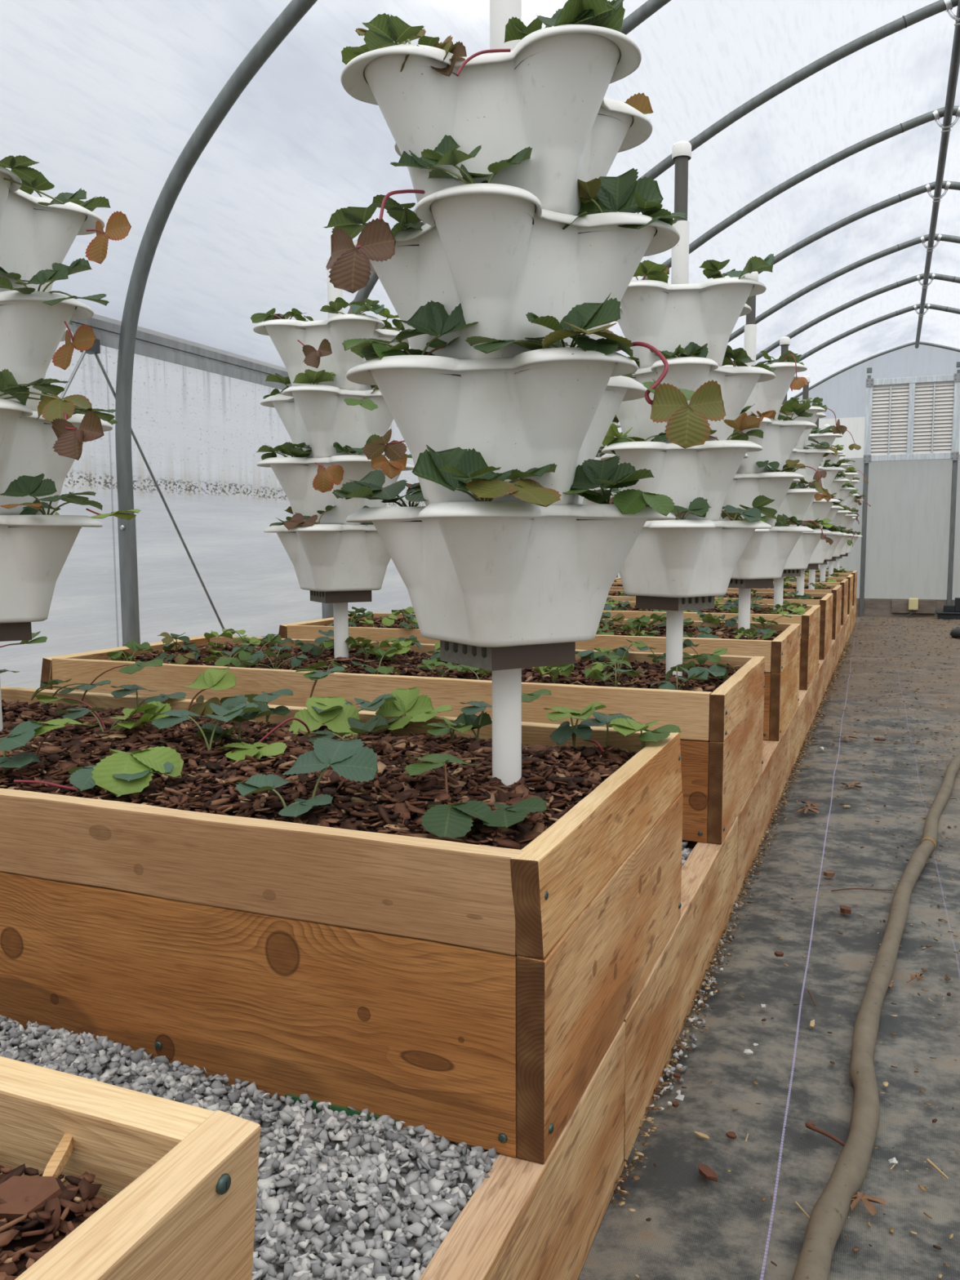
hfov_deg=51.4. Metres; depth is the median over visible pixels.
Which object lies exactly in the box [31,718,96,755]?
plant
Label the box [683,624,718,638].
plant
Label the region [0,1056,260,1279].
raised bed
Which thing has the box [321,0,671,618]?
hoop
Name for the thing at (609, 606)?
plant
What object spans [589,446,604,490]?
planter
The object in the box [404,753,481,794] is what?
plant
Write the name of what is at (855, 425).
wall
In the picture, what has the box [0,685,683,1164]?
raised bed
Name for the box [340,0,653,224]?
planter
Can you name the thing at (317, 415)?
planter
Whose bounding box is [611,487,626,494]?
planter
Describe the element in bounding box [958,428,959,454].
wall
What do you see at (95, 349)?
rods
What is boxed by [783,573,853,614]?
raised bed
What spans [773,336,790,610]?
pipe
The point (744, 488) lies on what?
planter
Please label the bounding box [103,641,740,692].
bark mulch
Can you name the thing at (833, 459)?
planter
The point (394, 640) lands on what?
plant
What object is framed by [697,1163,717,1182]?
chip
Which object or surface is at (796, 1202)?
straw piece
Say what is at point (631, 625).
plant
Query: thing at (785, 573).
support block
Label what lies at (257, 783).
plant
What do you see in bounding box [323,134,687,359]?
planter
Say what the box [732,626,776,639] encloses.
plant
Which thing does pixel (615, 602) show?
plant
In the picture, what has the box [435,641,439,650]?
plant
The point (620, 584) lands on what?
bark mulch
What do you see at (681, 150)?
pipe
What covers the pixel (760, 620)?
plant
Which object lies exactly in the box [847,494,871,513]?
planter
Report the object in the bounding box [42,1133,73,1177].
wood splinter
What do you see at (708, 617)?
plant
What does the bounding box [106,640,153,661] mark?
plant
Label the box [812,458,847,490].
planter
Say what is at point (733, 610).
plant
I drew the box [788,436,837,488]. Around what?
planter
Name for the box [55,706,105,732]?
plant
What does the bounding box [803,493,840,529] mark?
planter
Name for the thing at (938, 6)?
hoop
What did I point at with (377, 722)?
plant
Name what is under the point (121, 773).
plant
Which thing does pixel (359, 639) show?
plant
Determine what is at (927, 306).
hoop
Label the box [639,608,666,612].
plant
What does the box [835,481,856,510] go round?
planter
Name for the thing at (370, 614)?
plant
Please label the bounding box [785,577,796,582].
plant
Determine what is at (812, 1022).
chip
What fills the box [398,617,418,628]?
plant
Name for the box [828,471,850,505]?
planter
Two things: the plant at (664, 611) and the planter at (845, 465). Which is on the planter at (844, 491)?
the planter at (845, 465)
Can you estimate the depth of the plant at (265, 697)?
1.92 m
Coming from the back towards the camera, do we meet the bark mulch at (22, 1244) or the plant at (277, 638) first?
the plant at (277, 638)
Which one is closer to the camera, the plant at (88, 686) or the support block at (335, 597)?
the plant at (88, 686)
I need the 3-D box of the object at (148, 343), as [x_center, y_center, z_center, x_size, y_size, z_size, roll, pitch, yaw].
[0.086,-1.308,6.349,0.010,0.092,15.200,2,6,22]
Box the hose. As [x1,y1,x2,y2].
[791,752,959,1279]
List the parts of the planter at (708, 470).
pot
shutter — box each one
[870,383,909,455]
[912,381,954,453]
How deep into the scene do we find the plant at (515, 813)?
1.21 m
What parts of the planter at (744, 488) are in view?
pot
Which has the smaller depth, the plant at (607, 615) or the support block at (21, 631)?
the support block at (21, 631)
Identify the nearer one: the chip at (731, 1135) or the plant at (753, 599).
the chip at (731, 1135)
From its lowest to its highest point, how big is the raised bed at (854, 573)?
0.540 m
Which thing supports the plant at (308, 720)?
on the bark mulch at (395, 802)
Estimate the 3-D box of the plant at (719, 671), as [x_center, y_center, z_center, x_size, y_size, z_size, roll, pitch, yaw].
[0.566,0.082,2.515,0.140,0.054,0.118,4,7,34]
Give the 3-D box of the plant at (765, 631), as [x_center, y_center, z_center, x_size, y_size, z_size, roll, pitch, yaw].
[1.027,-0.035,3.696,0.069,0.051,0.144,-3,6,-23]
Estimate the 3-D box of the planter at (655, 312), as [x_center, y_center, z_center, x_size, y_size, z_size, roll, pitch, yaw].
[0.497,-0.793,2.483,0.412,0.252,0.391,1,6,9]
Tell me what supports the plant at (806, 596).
on the bark mulch at (614, 593)
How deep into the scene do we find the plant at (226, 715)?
1.67 m
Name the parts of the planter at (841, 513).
pot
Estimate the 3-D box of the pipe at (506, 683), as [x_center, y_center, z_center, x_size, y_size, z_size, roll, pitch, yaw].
[0.036,-0.419,1.390,0.043,1.500,0.043,2,6,22]
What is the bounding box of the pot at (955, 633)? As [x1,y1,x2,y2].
[949,626,959,639]
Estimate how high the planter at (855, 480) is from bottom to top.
0.243 m
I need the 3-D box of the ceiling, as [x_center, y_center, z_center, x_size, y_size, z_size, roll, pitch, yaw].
[2.466,-2.096,5.290,5.056,1.720,15.200,2,6,22]
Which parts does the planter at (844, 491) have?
pot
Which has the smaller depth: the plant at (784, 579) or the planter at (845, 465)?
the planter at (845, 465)
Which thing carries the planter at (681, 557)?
on the support block at (677, 604)
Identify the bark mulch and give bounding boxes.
[0,699,637,849]
[0,1163,109,1279]
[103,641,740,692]
[324,616,782,640]
[603,603,795,613]
[608,591,822,599]
[611,583,832,589]
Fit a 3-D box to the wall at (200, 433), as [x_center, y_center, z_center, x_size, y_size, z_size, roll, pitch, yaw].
[0.081,-0.533,6.429,0.001,1.575,15.200,2,6,22]
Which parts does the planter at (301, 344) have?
pot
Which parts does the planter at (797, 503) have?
pot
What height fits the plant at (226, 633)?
0.076 m
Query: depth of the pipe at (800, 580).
5.88 m
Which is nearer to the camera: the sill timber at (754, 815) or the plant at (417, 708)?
the plant at (417, 708)
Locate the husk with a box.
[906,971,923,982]
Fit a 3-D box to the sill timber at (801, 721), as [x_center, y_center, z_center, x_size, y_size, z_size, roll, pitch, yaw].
[1.331,0.355,4.212,0.056,0.221,1.097,2,6,22]
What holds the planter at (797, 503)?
on the planter at (799, 557)
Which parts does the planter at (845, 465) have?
pot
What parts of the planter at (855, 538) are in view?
pot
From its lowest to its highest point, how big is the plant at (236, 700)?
0.044 m
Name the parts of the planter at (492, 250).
pot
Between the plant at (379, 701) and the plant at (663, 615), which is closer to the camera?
the plant at (379, 701)
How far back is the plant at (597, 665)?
2.59 m
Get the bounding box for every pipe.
[0,680,3,731]
[326,257,348,663]
[489,0,521,786]
[665,140,691,679]
[737,271,758,636]
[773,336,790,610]
[796,375,810,595]
[808,418,818,589]
[819,424,830,582]
[828,560,833,577]
[835,456,843,570]
[915,0,959,348]
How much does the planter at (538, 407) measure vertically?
0.269 m
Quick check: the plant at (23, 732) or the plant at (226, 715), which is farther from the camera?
the plant at (226, 715)
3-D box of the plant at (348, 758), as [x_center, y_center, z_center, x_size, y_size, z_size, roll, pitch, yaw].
[-0.191,0.178,1.324,0.125,0.084,0.092,1,6,12]
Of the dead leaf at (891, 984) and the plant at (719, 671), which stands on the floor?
the dead leaf at (891, 984)
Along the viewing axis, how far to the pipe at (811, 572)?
7.02 m
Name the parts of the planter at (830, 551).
pot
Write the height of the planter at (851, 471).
0.254 m
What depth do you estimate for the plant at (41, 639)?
2.23 m
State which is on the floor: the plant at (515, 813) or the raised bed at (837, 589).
the raised bed at (837, 589)
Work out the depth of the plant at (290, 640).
3.26 m
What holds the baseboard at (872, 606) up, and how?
on the floor
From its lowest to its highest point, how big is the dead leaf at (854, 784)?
0.013 m
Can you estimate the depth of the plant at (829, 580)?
7.88 m
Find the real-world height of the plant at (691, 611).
0.061 m
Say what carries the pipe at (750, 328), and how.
in the bark mulch at (726, 633)
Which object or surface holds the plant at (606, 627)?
on the bark mulch at (726, 633)
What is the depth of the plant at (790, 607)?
4.75 m
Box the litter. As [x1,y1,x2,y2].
[609,617,959,1278]
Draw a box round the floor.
[577,615,959,1279]
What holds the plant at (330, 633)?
on the bark mulch at (406, 663)
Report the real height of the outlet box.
0.252 m
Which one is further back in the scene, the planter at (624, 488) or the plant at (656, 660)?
the planter at (624, 488)
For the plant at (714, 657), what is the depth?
2.75 m
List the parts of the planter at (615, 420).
pot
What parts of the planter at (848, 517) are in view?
pot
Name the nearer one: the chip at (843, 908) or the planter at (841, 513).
the chip at (843, 908)
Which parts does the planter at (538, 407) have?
pot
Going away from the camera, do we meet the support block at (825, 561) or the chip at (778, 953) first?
the chip at (778, 953)
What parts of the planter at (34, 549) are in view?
pot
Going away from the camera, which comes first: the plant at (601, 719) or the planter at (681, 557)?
the plant at (601, 719)
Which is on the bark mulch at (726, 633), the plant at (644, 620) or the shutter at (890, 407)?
the plant at (644, 620)
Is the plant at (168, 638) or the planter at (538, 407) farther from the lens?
the plant at (168, 638)
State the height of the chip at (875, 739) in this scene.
0.010 m
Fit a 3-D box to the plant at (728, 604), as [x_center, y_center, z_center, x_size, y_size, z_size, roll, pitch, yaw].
[1.256,-0.177,4.914,0.131,0.072,0.145,-4,7,-30]
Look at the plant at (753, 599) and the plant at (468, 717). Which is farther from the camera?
the plant at (753, 599)
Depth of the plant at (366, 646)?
2.91 m
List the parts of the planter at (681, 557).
pot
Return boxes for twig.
[804,1121,844,1146]
[807,990,815,1005]
[831,888,893,891]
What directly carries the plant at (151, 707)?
on the bark mulch at (395, 802)
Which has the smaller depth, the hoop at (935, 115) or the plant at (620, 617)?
the plant at (620, 617)
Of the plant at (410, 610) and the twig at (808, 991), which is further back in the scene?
the plant at (410, 610)
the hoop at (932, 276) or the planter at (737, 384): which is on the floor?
the hoop at (932, 276)
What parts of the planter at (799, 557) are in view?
pot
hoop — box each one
[115,0,317,646]
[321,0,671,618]
[616,233,959,577]
[636,0,959,181]
[640,105,959,279]
[741,180,959,277]
[755,272,959,360]
[788,341,959,400]
[799,303,959,361]
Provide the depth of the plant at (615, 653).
2.92 m
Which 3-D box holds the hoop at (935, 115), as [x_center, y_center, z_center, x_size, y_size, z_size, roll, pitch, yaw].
[2.615,-1.298,5.728,5.125,3.374,0.066,2,6,22]
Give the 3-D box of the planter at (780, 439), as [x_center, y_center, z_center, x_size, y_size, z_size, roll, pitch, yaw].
[0.954,-0.722,3.605,0.428,0.256,0.390,-3,6,-29]
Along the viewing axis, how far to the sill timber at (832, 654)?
6.31 m
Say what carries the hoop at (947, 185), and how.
on the floor
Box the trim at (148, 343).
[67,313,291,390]
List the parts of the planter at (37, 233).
pot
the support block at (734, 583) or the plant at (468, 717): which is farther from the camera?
the support block at (734, 583)
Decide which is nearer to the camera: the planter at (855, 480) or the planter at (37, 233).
the planter at (37, 233)
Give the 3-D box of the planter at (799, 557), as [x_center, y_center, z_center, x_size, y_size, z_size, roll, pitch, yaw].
[1.416,-0.461,4.750,0.453,0.247,0.403,-3,6,-25]
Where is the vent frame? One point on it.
(870, 383)
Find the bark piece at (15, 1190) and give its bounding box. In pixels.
[0,1176,62,1222]
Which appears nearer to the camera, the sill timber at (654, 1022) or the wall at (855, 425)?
the sill timber at (654, 1022)
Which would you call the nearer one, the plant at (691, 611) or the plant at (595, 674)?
the plant at (595, 674)
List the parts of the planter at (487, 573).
pot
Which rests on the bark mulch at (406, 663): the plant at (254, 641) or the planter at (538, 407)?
the plant at (254, 641)
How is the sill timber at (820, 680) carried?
on the floor
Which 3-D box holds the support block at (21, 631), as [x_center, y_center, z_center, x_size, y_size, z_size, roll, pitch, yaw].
[-0.901,-0.019,1.816,0.140,0.034,0.140,-4,7,-31]
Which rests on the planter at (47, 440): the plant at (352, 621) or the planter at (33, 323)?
the planter at (33, 323)
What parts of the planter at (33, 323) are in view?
pot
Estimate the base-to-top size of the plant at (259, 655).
0.071 m
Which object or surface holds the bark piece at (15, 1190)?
on the bark mulch at (22, 1244)
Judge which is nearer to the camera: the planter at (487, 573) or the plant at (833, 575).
the planter at (487, 573)
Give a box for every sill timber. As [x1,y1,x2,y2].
[418,1021,625,1279]
[623,816,737,1167]
[736,720,791,901]
[789,681,812,776]
[811,654,827,723]
[826,635,837,688]
[836,622,844,664]
[844,612,850,647]
[849,602,856,635]
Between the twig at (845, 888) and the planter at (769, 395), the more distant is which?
the planter at (769, 395)
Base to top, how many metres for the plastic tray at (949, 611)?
0.250 m
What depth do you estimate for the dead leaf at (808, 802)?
3.23 m
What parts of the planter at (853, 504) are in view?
pot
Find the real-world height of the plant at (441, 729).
0.040 m
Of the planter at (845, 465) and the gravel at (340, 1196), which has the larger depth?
the planter at (845, 465)
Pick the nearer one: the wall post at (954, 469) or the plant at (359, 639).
the plant at (359, 639)
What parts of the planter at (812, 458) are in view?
pot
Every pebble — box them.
[675,1094,684,1100]
[743,1048,753,1054]
[888,1157,897,1163]
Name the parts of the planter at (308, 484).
pot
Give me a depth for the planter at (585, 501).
4.96 m
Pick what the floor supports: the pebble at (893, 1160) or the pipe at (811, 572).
the pebble at (893, 1160)
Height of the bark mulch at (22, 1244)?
0.057 m
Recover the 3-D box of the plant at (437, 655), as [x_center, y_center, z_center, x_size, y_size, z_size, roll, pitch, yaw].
[-0.065,0.051,2.791,0.154,0.051,0.119,-2,6,-14]
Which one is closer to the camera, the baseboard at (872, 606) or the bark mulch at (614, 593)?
the bark mulch at (614, 593)
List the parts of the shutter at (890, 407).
pull rod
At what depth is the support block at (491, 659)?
1.38 m
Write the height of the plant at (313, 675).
0.106 m
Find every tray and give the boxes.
[935,597,959,619]
[935,610,959,619]
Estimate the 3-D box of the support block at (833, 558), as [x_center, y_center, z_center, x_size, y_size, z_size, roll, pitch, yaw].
[2.801,-0.661,8.145,0.140,0.034,0.140,-4,7,-33]
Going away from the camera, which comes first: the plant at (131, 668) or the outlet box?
the plant at (131, 668)
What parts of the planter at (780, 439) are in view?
pot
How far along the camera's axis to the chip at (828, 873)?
2.57 m
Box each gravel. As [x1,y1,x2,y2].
[0,1014,499,1279]
[648,812,775,1111]
[681,840,693,866]
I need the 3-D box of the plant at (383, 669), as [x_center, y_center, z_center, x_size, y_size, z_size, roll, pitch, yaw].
[-0.255,0.059,2.625,0.139,0.070,0.171,2,6,22]
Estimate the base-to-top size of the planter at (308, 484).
0.248 m
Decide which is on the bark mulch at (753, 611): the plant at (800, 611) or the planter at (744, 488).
the plant at (800, 611)
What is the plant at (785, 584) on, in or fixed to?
on the bark mulch at (620, 584)
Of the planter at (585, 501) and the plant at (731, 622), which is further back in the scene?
the planter at (585, 501)
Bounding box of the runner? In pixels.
[13,779,77,791]
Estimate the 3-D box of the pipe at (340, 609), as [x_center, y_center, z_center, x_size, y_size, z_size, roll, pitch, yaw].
[-0.410,-0.447,2.890,0.043,1.265,0.043,2,6,22]
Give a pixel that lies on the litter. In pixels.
(622, 1177)
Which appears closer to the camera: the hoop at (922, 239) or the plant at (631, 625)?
the plant at (631, 625)
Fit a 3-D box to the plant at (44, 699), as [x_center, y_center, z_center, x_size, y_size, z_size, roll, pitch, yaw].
[-0.774,0.134,1.942,0.203,0.057,0.100,2,6,22]
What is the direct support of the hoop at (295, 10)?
on the floor
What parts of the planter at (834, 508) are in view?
pot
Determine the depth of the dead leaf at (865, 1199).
1.30 m
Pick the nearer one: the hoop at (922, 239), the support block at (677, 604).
the support block at (677, 604)
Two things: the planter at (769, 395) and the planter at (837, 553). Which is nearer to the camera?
the planter at (769, 395)
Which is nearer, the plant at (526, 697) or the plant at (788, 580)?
the plant at (526, 697)
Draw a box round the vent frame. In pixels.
[862,373,959,463]
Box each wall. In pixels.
[0,339,620,688]
[787,341,959,418]
[804,454,959,599]
[818,417,865,457]
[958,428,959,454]
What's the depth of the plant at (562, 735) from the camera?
1.69 m
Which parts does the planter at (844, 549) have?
pot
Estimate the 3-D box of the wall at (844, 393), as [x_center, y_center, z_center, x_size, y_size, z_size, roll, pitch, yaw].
[5.344,-3.217,12.247,5.110,0.884,0.001,2,6,22]
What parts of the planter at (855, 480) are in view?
pot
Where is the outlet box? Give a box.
[904,597,918,617]
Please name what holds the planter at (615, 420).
on the planter at (602, 447)
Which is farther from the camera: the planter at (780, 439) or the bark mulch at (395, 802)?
the planter at (780, 439)
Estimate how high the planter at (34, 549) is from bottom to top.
0.258 m
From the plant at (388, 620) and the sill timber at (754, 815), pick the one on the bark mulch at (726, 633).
the plant at (388, 620)
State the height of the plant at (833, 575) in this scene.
0.057 m
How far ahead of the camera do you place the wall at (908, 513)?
12.44 m
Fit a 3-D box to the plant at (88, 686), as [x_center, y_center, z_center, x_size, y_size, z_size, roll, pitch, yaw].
[-0.878,0.114,2.175,0.162,0.051,0.074,2,6,22]
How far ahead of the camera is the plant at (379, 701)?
1.84 m
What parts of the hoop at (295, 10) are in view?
ground post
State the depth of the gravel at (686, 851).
2.15 m
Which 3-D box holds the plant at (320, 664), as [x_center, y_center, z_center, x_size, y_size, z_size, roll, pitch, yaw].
[-0.413,0.076,2.672,0.075,0.040,0.144,2,6,22]
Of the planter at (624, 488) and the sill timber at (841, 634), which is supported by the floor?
the sill timber at (841, 634)
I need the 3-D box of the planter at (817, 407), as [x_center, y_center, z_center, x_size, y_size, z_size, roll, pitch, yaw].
[1.477,-1.021,4.703,0.492,0.261,0.410,2,6,22]
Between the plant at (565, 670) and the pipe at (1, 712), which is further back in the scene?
the plant at (565, 670)
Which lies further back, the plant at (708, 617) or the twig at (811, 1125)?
the plant at (708, 617)
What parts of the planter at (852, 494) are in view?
pot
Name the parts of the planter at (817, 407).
pot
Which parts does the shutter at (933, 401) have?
pull rod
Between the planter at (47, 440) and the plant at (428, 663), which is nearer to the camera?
the planter at (47, 440)
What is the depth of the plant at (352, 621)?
4.05 m
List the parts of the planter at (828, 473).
pot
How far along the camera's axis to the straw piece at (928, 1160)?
1.38 m
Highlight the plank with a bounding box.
[891,600,936,613]
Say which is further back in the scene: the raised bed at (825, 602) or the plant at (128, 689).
the raised bed at (825, 602)
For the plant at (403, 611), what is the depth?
4.53 m
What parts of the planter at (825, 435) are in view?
pot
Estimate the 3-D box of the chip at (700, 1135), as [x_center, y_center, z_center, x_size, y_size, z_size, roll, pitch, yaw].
[0.324,0.723,1.456,0.024,0.004,0.008,4,7,39]
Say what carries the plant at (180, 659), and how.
on the bark mulch at (406, 663)
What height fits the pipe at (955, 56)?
0.043 m
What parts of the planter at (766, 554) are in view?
pot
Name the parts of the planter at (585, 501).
pot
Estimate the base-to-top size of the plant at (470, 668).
0.048 m
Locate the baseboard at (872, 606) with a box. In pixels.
[856,598,955,617]
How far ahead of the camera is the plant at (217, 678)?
2.05 m
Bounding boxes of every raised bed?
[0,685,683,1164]
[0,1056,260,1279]
[40,635,765,848]
[278,612,800,741]
[413,600,820,689]
[606,590,833,659]
[609,582,841,639]
[613,577,848,625]
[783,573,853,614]
[805,570,857,605]
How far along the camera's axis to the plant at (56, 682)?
2.19 m
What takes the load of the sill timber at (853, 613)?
on the floor
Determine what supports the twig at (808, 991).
on the floor
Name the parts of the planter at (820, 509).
pot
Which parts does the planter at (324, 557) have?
pot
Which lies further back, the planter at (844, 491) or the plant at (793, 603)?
the planter at (844, 491)
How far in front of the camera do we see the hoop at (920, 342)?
12.30 m
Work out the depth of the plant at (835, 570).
10.14 m
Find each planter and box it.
[0,155,131,292]
[0,257,109,410]
[0,368,117,515]
[0,473,141,622]
[250,297,408,390]
[256,428,414,524]
[260,368,393,457]
[263,505,391,591]
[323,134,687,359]
[332,444,679,647]
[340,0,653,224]
[342,292,726,506]
[582,488,621,504]
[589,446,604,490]
[595,414,620,457]
[600,412,764,520]
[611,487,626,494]
[614,253,774,368]
[614,341,776,443]
[618,495,777,597]
[718,459,831,526]
[720,509,833,579]
[721,350,808,420]
[735,400,817,473]
[774,517,832,569]
[775,478,831,526]
[777,396,847,448]
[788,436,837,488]
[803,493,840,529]
[805,425,861,466]
[808,523,844,564]
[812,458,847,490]
[824,444,845,466]
[824,526,853,559]
[826,498,844,524]
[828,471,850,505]
[831,503,851,526]
[832,528,854,556]
[835,459,855,478]
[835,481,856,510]
[840,507,859,530]
[840,531,861,555]
[841,466,868,487]
[842,489,861,507]
[845,530,862,553]
[846,512,858,530]
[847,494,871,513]
[849,477,859,488]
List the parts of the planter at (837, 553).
pot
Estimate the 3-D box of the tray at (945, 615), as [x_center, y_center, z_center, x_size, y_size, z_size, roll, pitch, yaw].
[5.678,-0.292,11.807,0.520,0.085,0.320,2,6,22]
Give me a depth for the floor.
1.77 m
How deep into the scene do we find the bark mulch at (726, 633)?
3.83 m
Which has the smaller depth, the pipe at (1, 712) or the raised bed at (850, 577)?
the pipe at (1, 712)
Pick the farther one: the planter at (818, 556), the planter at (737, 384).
the planter at (818, 556)
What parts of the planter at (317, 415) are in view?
pot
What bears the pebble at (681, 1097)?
on the floor
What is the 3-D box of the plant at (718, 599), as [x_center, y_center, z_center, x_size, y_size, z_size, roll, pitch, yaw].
[1.201,-0.194,5.199,0.138,0.066,0.102,0,6,3]
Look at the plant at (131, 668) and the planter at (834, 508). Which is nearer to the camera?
the plant at (131, 668)
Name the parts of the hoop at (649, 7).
ground post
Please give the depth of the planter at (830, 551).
6.93 m
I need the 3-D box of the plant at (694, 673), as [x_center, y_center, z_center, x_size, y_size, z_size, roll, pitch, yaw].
[0.464,0.093,2.301,0.133,0.067,0.129,2,6,22]
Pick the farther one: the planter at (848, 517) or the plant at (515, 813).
the planter at (848, 517)
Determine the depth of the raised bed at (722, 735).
2.41 m
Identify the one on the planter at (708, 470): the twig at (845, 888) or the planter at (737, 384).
the planter at (737, 384)
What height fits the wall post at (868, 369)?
3.103 m
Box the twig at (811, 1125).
[804,1121,844,1146]
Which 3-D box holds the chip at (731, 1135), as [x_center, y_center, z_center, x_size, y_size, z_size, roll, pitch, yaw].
[0.366,0.722,1.454,0.015,0.006,0.012,2,6,22]
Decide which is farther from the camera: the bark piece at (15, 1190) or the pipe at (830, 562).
the pipe at (830, 562)
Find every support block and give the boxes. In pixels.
[0,622,31,641]
[310,590,371,603]
[440,640,575,671]
[635,595,714,611]
[728,578,773,588]
[781,569,800,577]
[801,563,818,569]
[818,560,826,564]
[826,556,835,561]
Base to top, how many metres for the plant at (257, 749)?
0.028 m
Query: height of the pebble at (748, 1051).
0.008 m
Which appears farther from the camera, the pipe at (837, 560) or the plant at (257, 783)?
the pipe at (837, 560)
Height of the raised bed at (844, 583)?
0.540 m
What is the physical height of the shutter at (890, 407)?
0.854 m
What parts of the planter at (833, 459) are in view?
pot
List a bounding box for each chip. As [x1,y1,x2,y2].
[671,1101,679,1107]
[672,1072,680,1078]
[693,1131,709,1139]
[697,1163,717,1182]
[725,1131,736,1139]
[774,951,783,956]
[809,1019,814,1027]
[823,871,835,877]
[840,904,851,914]
[873,737,885,741]
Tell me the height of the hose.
0.049 m
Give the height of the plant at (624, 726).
0.052 m
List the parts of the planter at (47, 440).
pot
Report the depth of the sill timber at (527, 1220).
1.09 m
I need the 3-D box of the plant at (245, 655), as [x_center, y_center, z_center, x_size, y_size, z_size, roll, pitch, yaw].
[-0.705,0.051,2.781,0.133,0.060,0.167,2,6,22]
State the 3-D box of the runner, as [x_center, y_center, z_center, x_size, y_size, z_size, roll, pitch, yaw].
[-0.618,0.210,1.442,0.143,0.004,0.015,2,6,25]
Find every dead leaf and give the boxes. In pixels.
[792,807,819,813]
[800,800,819,807]
[831,734,860,739]
[839,782,862,789]
[849,1191,886,1215]
[888,980,893,988]
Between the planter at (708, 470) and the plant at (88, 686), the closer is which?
the plant at (88, 686)
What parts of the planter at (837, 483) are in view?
pot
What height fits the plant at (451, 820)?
0.035 m
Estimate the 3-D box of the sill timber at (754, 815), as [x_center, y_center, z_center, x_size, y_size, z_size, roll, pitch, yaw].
[0.862,0.470,3.070,0.056,0.221,1.377,2,6,22]
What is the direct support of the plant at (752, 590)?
on the bark mulch at (614, 593)
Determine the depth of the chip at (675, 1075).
1.61 m
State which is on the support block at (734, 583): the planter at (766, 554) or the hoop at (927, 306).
the planter at (766, 554)
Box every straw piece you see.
[795,1201,809,1218]
[926,1158,948,1179]
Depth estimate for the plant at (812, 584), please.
6.79 m
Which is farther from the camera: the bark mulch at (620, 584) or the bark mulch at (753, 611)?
the bark mulch at (620, 584)
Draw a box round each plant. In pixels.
[0,631,47,673]
[0,720,43,773]
[31,678,85,700]
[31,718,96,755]
[35,694,105,728]
[52,680,111,697]
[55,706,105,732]
[67,746,183,796]
[80,658,164,703]
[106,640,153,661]
[107,700,171,738]
[110,684,186,707]
[150,702,262,751]
[155,651,200,664]
[156,631,199,653]
[184,666,235,716]
[195,701,274,745]
[203,646,257,666]
[204,630,232,650]
[217,742,287,761]
[219,693,265,707]
[221,628,266,645]
[235,773,333,817]
[238,633,281,652]
[238,644,307,669]
[252,688,293,722]
[257,696,359,742]
[261,633,293,646]
[282,737,378,808]
[294,639,333,656]
[295,666,344,697]
[304,661,346,672]
[304,715,390,742]
[311,693,396,713]
[314,629,349,644]
[328,608,367,626]
[345,635,389,657]
[347,606,373,621]
[348,635,371,649]
[351,646,399,675]
[359,614,398,627]
[375,639,417,661]
[375,686,453,732]
[384,635,421,648]
[391,606,416,622]
[391,608,413,616]
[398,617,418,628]
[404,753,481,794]
[415,657,470,677]
[420,800,492,838]
[421,716,480,738]
[427,650,457,666]
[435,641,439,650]
[451,700,492,741]
[459,666,492,679]
[481,796,548,827]
[521,688,551,702]
[533,663,574,683]
[543,702,606,751]
[575,646,633,662]
[580,711,639,745]
[583,659,644,687]
[586,639,647,673]
[595,624,625,635]
[599,612,625,626]
[600,611,640,626]
[604,597,620,604]
[604,600,630,610]
[605,600,622,606]
[605,717,682,749]
[619,591,634,596]
[620,621,660,636]
[626,614,666,630]
[636,645,666,663]
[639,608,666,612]
[650,613,691,623]
[650,663,709,689]
[682,638,727,664]
[683,609,702,612]
[683,613,719,631]
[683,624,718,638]
[683,660,736,679]
[697,612,737,628]
[714,597,723,604]
[717,597,751,610]
[726,601,760,613]
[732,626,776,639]
[737,596,767,608]
[750,623,771,635]
[751,588,763,595]
[751,614,791,628]
[763,604,806,614]
[771,581,791,588]
[778,600,801,612]
[782,589,805,595]
[783,576,795,581]
[784,591,813,599]
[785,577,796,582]
[785,602,811,608]
[804,579,821,586]
[809,582,831,589]
[822,578,836,582]
[830,573,841,577]
[833,568,847,573]
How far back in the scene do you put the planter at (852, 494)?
9.16 m
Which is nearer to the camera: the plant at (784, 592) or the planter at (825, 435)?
the planter at (825, 435)
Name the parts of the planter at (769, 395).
pot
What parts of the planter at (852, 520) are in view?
pot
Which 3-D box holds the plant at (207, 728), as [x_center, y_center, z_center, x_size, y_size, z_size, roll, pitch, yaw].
[-0.428,0.145,1.738,0.136,0.071,0.096,2,6,22]
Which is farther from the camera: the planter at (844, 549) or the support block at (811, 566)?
the planter at (844, 549)
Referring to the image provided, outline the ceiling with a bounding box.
[0,0,959,447]
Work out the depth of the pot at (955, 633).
8.87 m
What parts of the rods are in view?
rod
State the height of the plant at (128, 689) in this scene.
0.049 m
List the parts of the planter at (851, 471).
pot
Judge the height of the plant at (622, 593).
0.058 m
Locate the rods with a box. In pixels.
[59,338,224,629]
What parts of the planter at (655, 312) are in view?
pot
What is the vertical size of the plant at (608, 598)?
0.055 m
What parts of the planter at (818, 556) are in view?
pot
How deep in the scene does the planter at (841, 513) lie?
7.96 m
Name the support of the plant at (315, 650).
on the bark mulch at (406, 663)
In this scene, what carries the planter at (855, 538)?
on the support block
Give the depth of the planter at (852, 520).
10.20 m
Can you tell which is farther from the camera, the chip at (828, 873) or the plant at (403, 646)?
the plant at (403, 646)
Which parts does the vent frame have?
corner plate, corner plate, corner plate, corner plate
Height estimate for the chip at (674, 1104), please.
0.006 m
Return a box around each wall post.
[858,367,871,617]
[946,361,959,604]

